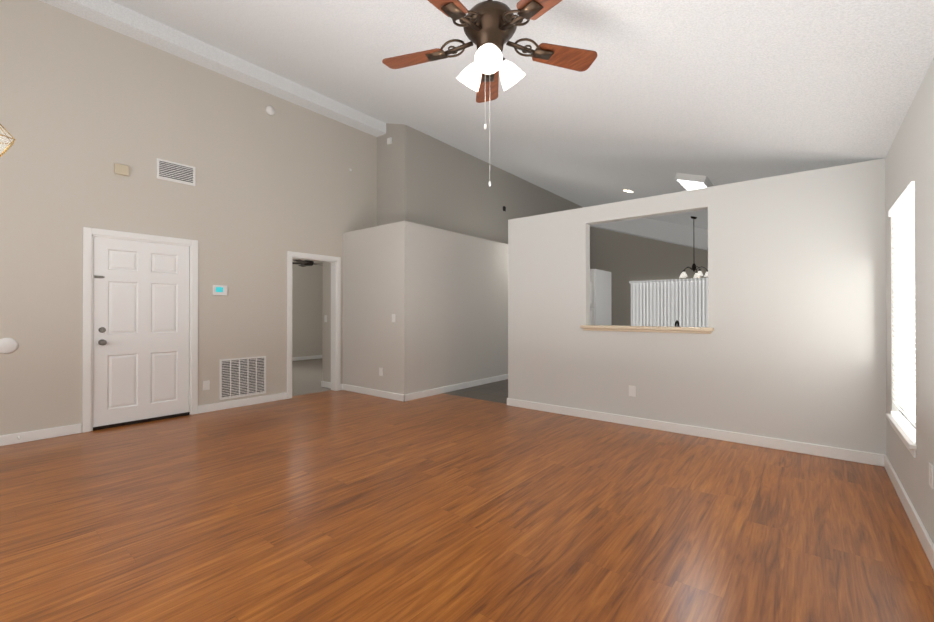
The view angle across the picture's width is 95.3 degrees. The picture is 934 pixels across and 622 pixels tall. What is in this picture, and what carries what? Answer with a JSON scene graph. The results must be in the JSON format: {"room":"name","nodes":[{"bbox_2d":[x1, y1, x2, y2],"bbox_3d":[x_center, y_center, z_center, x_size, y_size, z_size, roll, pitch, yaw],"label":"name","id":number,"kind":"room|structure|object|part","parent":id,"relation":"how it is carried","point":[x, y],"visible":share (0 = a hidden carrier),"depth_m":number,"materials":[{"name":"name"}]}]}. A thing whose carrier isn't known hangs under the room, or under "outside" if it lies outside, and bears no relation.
{"room":"living room","nodes":[
{"label":"living room","id":0,"kind":"room"},
{"bbox_2d":[0,0,376,435],"bbox_3d":[-3.923,-1.035,4.480,0.120,4.559,7.400,0,0,39],"label":"wall","id":1,"kind":"structure","parent":0,"point":[86,105],"depth_m":4.76,"materials":[{"name":"paint"}]},
{"bbox_2d":[0,338,17,353],"bbox_3d":[-4.265,0.322,3.941,0.018,0.150,0.150,0,0,39],"label":"wall plate","id":2,"kind":"object","parent":1,"relation":"attached to","point":[8,345],"depth_m":3.94,"materials":[{"name":"white plastic"}]},
{"bbox_2d":[0,424,81,445],"bbox_3d":[-5.056,1.190,2.960,0.016,0.095,3.565,0,0,39],"label":"baseboard","id":3,"kind":"structure","parent":1,"relation":"attached to","point":[9,439],"depth_m":4.11,"materials":[{"name":"white wood"}]},
{"bbox_2d":[114,163,128,175],"bbox_3d":[-3.731,-1.525,4.597,0.035,0.110,0.120,0,0,39],"label":"door chime","id":4,"kind":"object","parent":1,"relation":"attached to","point":[121,169],"visible":0.98,"depth_m":4.58,"materials":[{"name":"beige plastic"}]},
{"bbox_2d":[82,227,197,432],"bbox_3d":[-3.656,0.193,4.805,0.156,2.105,1.050,0,0,39],"label":"door frame","id":5,"kind":"structure","parent":1,"relation":"attached to","point":[89,234],"depth_m":4.48,"materials":[{"name":"white wood"}]},
{"bbox_2d":[93,237,188,426],"bbox_3d":[-3.607,0.227,4.766,0.117,2.010,0.876,0,0,39],"label":"entry door","id":6,"kind":"structure","parent":1,"relation":"in","point":[140,330],"depth_m":4.74,"materials":[{"name":"white wood"}]},
{"bbox_2d":[93,412,189,430],"bbox_3d":[-3.611,1.228,4.765,0.018,0.034,0.884,0,0,39],"label":"sill","id":7,"kind":"structure","parent":1,"relation":"attached to","point":[138,421],"depth_m":4.72,"materials":[{"name":"brown metal"}]},
{"bbox_2d":[157,158,194,185],"bbox_3d":[-3.416,-1.629,5.005,0.012,0.230,0.390,0,0,39],"label":"air vent","id":8,"kind":"object","parent":1,"relation":"in","point":[167,170],"visible":1,"depth_m":5.00,"materials":[{"name":"white plastic"}]},
{"bbox_2d":[203,380,209,389],"bbox_3d":[-3.213,0.918,5.248,0.008,0.115,0.072,0,0,39],"label":"outlet","id":9,"kind":"object","parent":1,"relation":"attached to","point":[206,385],"visible":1,"depth_m":5.25,"materials":[{"name":"white plastic"}]},
{"bbox_2d":[213,285,226,295],"bbox_3d":[-3.113,-0.260,5.365,0.024,0.127,0.170,0,0,39],"label":"thermostat","id":10,"kind":"object","parent":1,"relation":"attached to","point":[219,289],"visible":1,"depth_m":5.36,"materials":[{"name":"white plastic"}]},
{"bbox_2d":[219,356,265,399],"bbox_3d":[-2.934,0.869,5.592,0.012,0.510,0.585,0,0,39],"label":"air vent","id":11,"kind":"object","parent":1,"relation":"in","point":[242,377],"visible":1,"depth_m":5.58,"materials":[{"name":"white plastic"}]},
{"bbox_2d":[198,392,286,413],"bbox_3d":[-2.916,1.202,5.609,0.016,0.095,1.125,0,0,39],"label":"baseboard","id":12,"kind":"structure","parent":1,"relation":"attached to","point":[281,396],"depth_m":5.55,"materials":[{"name":"white wood"}]},
{"bbox_2d":[266,106,274,114],"bbox_3d":[-2.707,-2.770,5.870,0.034,0.124,0.124,0,0,39],"label":"smoke detector","id":13,"kind":"object","parent":1,"relation":"attached to","point":[270,110],"visible":1,"depth_m":5.85,"materials":[{"name":"white plastic"}]},
{"bbox_2d":[287,251,340,398],"bbox_3d":[-2.336,0.200,6.439,0.156,2.105,0.880,0,0,39],"label":"trim","id":14,"kind":"structure","parent":1,"relation":"attached to","point":[335,262],"depth_m":6.68,"materials":[{"name":"white wood"}]},
{"bbox_2d":[341,384,403,400],"bbox_3d":[-1.443,1.205,6.330,1.400,0.095,0.030,0,0,39],"label":"baseboard","id":15,"kind":"structure","parent":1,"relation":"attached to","point":[384,394],"depth_m":6.31,"materials":[{"name":"white wood"}]},
{"bbox_2d":[292,259,321,356],"bbox_3d":[-5.405,-0.043,9.723,0.120,2.620,5.740,0,0,39],"label":"wall","id":16,"kind":"structure","parent":0,"point":[311,306],"depth_m":11.13,"materials":[{"name":"paint"}]},
{"bbox_2d":[292,355,321,360],"bbox_3d":[-5.352,1.219,9.675,0.016,0.095,5.500,0,0,39],"label":"baseboard","id":17,"kind":"structure","parent":16,"relation":"attached to","point":[314,356],"depth_m":11.10,"materials":[{"name":"white wood"}]},
{"bbox_2d":[292,358,330,395],"bbox_3d":[-3.771,1.293,8.397,4.580,0.056,5.700,0,0,39],"label":"floor","id":18,"kind":"structure","parent":0,"point":[306,376],"depth_m":8.09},
{"bbox_2d":[322,262,330,381],"bbox_3d":[-2.219,-0.055,6.982,0.380,2.620,0.100,0,0,39],"label":"wall","id":19,"kind":"structure","parent":0,"point":[326,266],"depth_m":6.99,"materials":[{"name":"paint"}]},
{"bbox_2d":[321,381,330,387],"bbox_3d":[-2.256,1.207,6.944,0.396,0.095,0.036,0,0,39],"label":"baseboard","id":20,"kind":"structure","parent":19,"relation":"attached to","point":[323,384],"depth_m":6.96,"materials":[{"name":"white wood"}]},
{"bbox_2d":[343,221,507,394],"bbox_3d":[0.065,0.011,8.273,1.550,2.500,4.880,0,0,39],"label":"wall","id":21,"kind":"structure","parent":0,"point":[441,295],"depth_m":6.46,"materials":[{"name":"paint"}]},
{"bbox_2d":[379,368,382,375],"bbox_3d":[-1.254,0.886,6.193,0.072,0.115,0.008,0,0,39],"label":"outlet","id":22,"kind":"object","parent":21,"relation":"attached to","point":[380,371],"visible":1,"depth_m":6.19,"materials":[{"name":"white plastic"}]},
{"bbox_2d":[400,374,507,401],"bbox_3d":[0.669,1.211,7.770,0.016,0.095,4.896,0,0,39],"label":"baseboard","id":23,"kind":"structure","parent":21,"relation":"attached to","point":[407,397],"depth_m":6.61,"materials":[{"name":"white wood"}]},
{"bbox_2d":[0,390,933,621],"bbox_3d":[-1.450,1.266,2.447,6.510,0.060,7.600,0,0,39],"label":"floor","id":24,"kind":"structure","parent":0,"point":[336,506],"depth_m":2.47,"materials":[{"name":"brown wood"}]},
{"bbox_2d":[442,379,507,403],"bbox_3d":[3.322,1.292,8.258,6.390,0.058,7.440,0,0,39],"label":"floor","id":25,"kind":"structure","parent":0,"point":[497,391],"depth_m":6.55,"materials":[{"name":"grey tile"}]},
{"bbox_2d":[590,269,610,324],"bbox_3d":[2.099,0.273,7.702,0.750,1.970,0.810,0,0,39],"label":"fridge","id":26,"kind":"object","parent":25,"relation":"on","point":[600,297],"visible":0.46,"depth_m":7.37,"materials":[{"name":"white metal"}]},
{"bbox_2d":[377,123,582,243],"bbox_3d":[1.042,-1.011,10.060,0.830,4.559,7.520,0,0,39],"label":"wall block","id":27,"kind":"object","parent":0,"point":[425,179],"visible":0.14,"depth_m":7.68,"materials":[{"name":"paint"}]},
{"bbox_2d":[387,137,391,144],"bbox_3d":[-1.290,-2.834,7.095,0.100,0.100,0.035,0,0,39],"label":"smoke detector","id":28,"kind":"object","parent":27,"relation":"attached to","point":[389,141],"visible":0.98,"depth_m":7.07,"materials":[{"name":"white plastic"}]},
{"bbox_2d":[111,0,933,228],"bbox_3d":[0.888,-2.307,5.356,6.550,2.281,15.040,0,0,39],"label":"ceiling","id":29,"kind":"structure","parent":0,"point":[655,97],"depth_m":3.44,"materials":[{"name":"white paint"}]},
{"bbox_2d":[0,124,14,156],"bbox_3d":[-3.430,-1.986,3.058,0.288,1.795,0.250,0,0,39],"label":"pendant lantern","id":30,"kind":"object","parent":29,"relation":"hanging from","point":[7,148],"visible":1,"depth_m":3.10,"materials":[{"name":"gold metal"}]},
{"bbox_3d":[-3.430,-1.227,3.054,0.280,0.270,0.242,0,0,39],"label":"glass","id":31,"kind":"part","parent":30,"relation":"part of","materials":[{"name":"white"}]},
{"bbox_2d":[39,0,385,136],"bbox_3d":[-3.783,-3.136,4.376,0.240,0.260,7.400,0,0,39],"label":"ridge beam","id":32,"kind":"structure","parent":29,"relation":"attached to","point":[116,17],"depth_m":5.11,"materials":[{"name":"white paint"}]},
{"bbox_2d":[382,0,596,185],"bbox_3d":[0.103,-1.263,2.280,1.244,1.155,1.198,0,0,39],"label":"ceiling fan","id":33,"kind":"object","parent":29,"relation":"hanging from","point":[489,27],"visible":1,"depth_m":2.32,"materials":[{"name":"brown wood"}]},
{"bbox_2d":[679,216,707,277],"bbox_3d":[4.755,-1.348,8.903,0.611,1.274,0.587,0,0,39],"label":"chandelier","id":34,"kind":"object","parent":29,"relation":"hanging from","point":[698,274],"visible":0.96,"depth_m":8.85,"materials":[{"name":"brown metal"}]},
{"bbox_2d":[675,173,713,190],"bbox_3d":[3.114,-1.709,5.765,0.367,0.187,0.800,0,0,39],"label":"fluorescent ceiling light","id":35,"kind":"object","parent":29,"relation":"attached to","point":[686,182],"visible":0.68,"depth_m":5.52,"materials":[{"name":"white plastic"}]},
{"bbox_2d":[583,207,707,250],"bbox_3d":[5.657,-1.858,10.692,5.560,2.299,0.500,0,0,39],"label":"ceiling","id":36,"kind":"structure","parent":0,"point":[684,235],"depth_m":10.91,"materials":[{"name":"white paint"}]},
{"bbox_2d":[590,227,707,325],"bbox_3d":[5.899,-0.883,10.891,5.680,4.309,0.120,0,0,39],"label":"wall","id":37,"kind":"structure","parent":0,"point":[623,259],"depth_m":11.89,"materials":[{"name":"paint"}]},
{"bbox_2d":[629,278,707,326],"bbox_3d":[5.609,0.207,10.973,2.760,2.070,0.090,0,0,39],"label":"blinds","id":38,"kind":"object","parent":37,"relation":"attached to","point":[683,302],"visible":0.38,"depth_m":11.19,"materials":[{"name":"white plastic"}]},
{"bbox_2d":[508,158,886,454],"bbox_3d":[1.980,0.015,4.566,3.590,2.460,0.120,0,0,39],"label":"wall","id":39,"kind":"structure","parent":0,"point":[791,346],"depth_m":3.97,"materials":[{"name":"paint"}]},
{"bbox_2d":[629,385,635,396],"bbox_3d":[1.796,0.871,4.628,0.072,0.115,0.008,0,0,39],"label":"outlet","id":40,"kind":"object","parent":39,"relation":"attached to","point":[632,390],"visible":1,"depth_m":4.62,"materials":[{"name":"white plastic"}]},
{"bbox_2d":[580,325,713,333],"bbox_3d":[1.916,0.195,4.620,1.360,0.060,0.215,0,0,39],"label":"sill","id":41,"kind":"structure","parent":39,"relation":"on","point":[674,329],"depth_m":4.51,"materials":[{"name":"beige wood"}]},
{"bbox_2d":[507,398,879,465],"bbox_3d":[1.917,1.197,4.527,3.566,0.095,0.020,0,0,39],"label":"baseboard","id":42,"kind":"structure","parent":39,"relation":"attached to","point":[774,443],"depth_m":4.11,"materials":[{"name":"white wood"}]},
{"bbox_2d":[885,58,933,543],"bbox_3d":[3.410,-0.015,3.384,0.120,2.510,14.920,0,0,39],"label":"wall","id":43,"kind":"structure","parent":0,"point":[909,158],"depth_m":2.35,"materials":[{"name":"paint"}]},
{"bbox_2d":[886,413,916,457],"bbox_3d":[2.876,0.805,2.791,0.090,0.075,0.980,0,0,39],"label":"window sill","id":44,"kind":"structure","parent":43,"relation":"attached to","point":[909,443],"depth_m":2.66,"materials":[{"name":"white wood"}]},
{"bbox_2d":[889,181,915,443],"bbox_3d":[2.877,0.009,2.793,0.057,1.509,0.922,0,0,39],"label":"window blinds","id":45,"kind":"object","parent":43,"relation":"attached to","point":[902,211],"visible":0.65,"depth_m":2.78,"materials":[{"name":"white plastic"}]},
{"bbox_2d":[880,454,933,569],"bbox_3d":[1.001,1.180,0.505,0.016,0.095,7.420,0,0,39],"label":"baseboard","id":46,"kind":"structure","parent":43,"relation":"attached to","point":[923,536],"depth_m":2.48,"materials":[{"name":"white wood"}]},
{"bbox_2d":[903,342,915,428],"bbox_3d":[2.917,0.009,2.761,0.065,1.515,0.930,0,0,39],"label":"window","id":47,"kind":"structure","parent":43,"relation":"in","point":[908,409],"depth_m":3.03,"materials":[{"name":"white"}]},
{"bbox_2d":[929,462,933,488],"bbox_3d":[2.305,0.816,2.114,0.008,0.115,0.072,0,0,39],"label":"outlet","id":48,"kind":"object","parent":43,"relation":"attached to","point":[931,475],"visible":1,"depth_m":2.09,"materials":[{"name":"white plastic"}]},
{"bbox_3d":[-3.721,-1.399,8.368,4.450,0.080,5.740,0,0,39],"label":"ceiling","id":49,"kind":"structure","parent":0,"visible":0},
{"bbox_2d":[292,259,319,266],"bbox_3d":[-3.350,-1.156,9.080,1.216,0.400,1.169,0,0,39],"label":"ceiling fan","id":50,"kind":"object","parent":49,"relation":"hanging from","point":[304,263],"visible":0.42,"depth_m":8.96,"materials":[{"name":"brown metal"}]}
]}

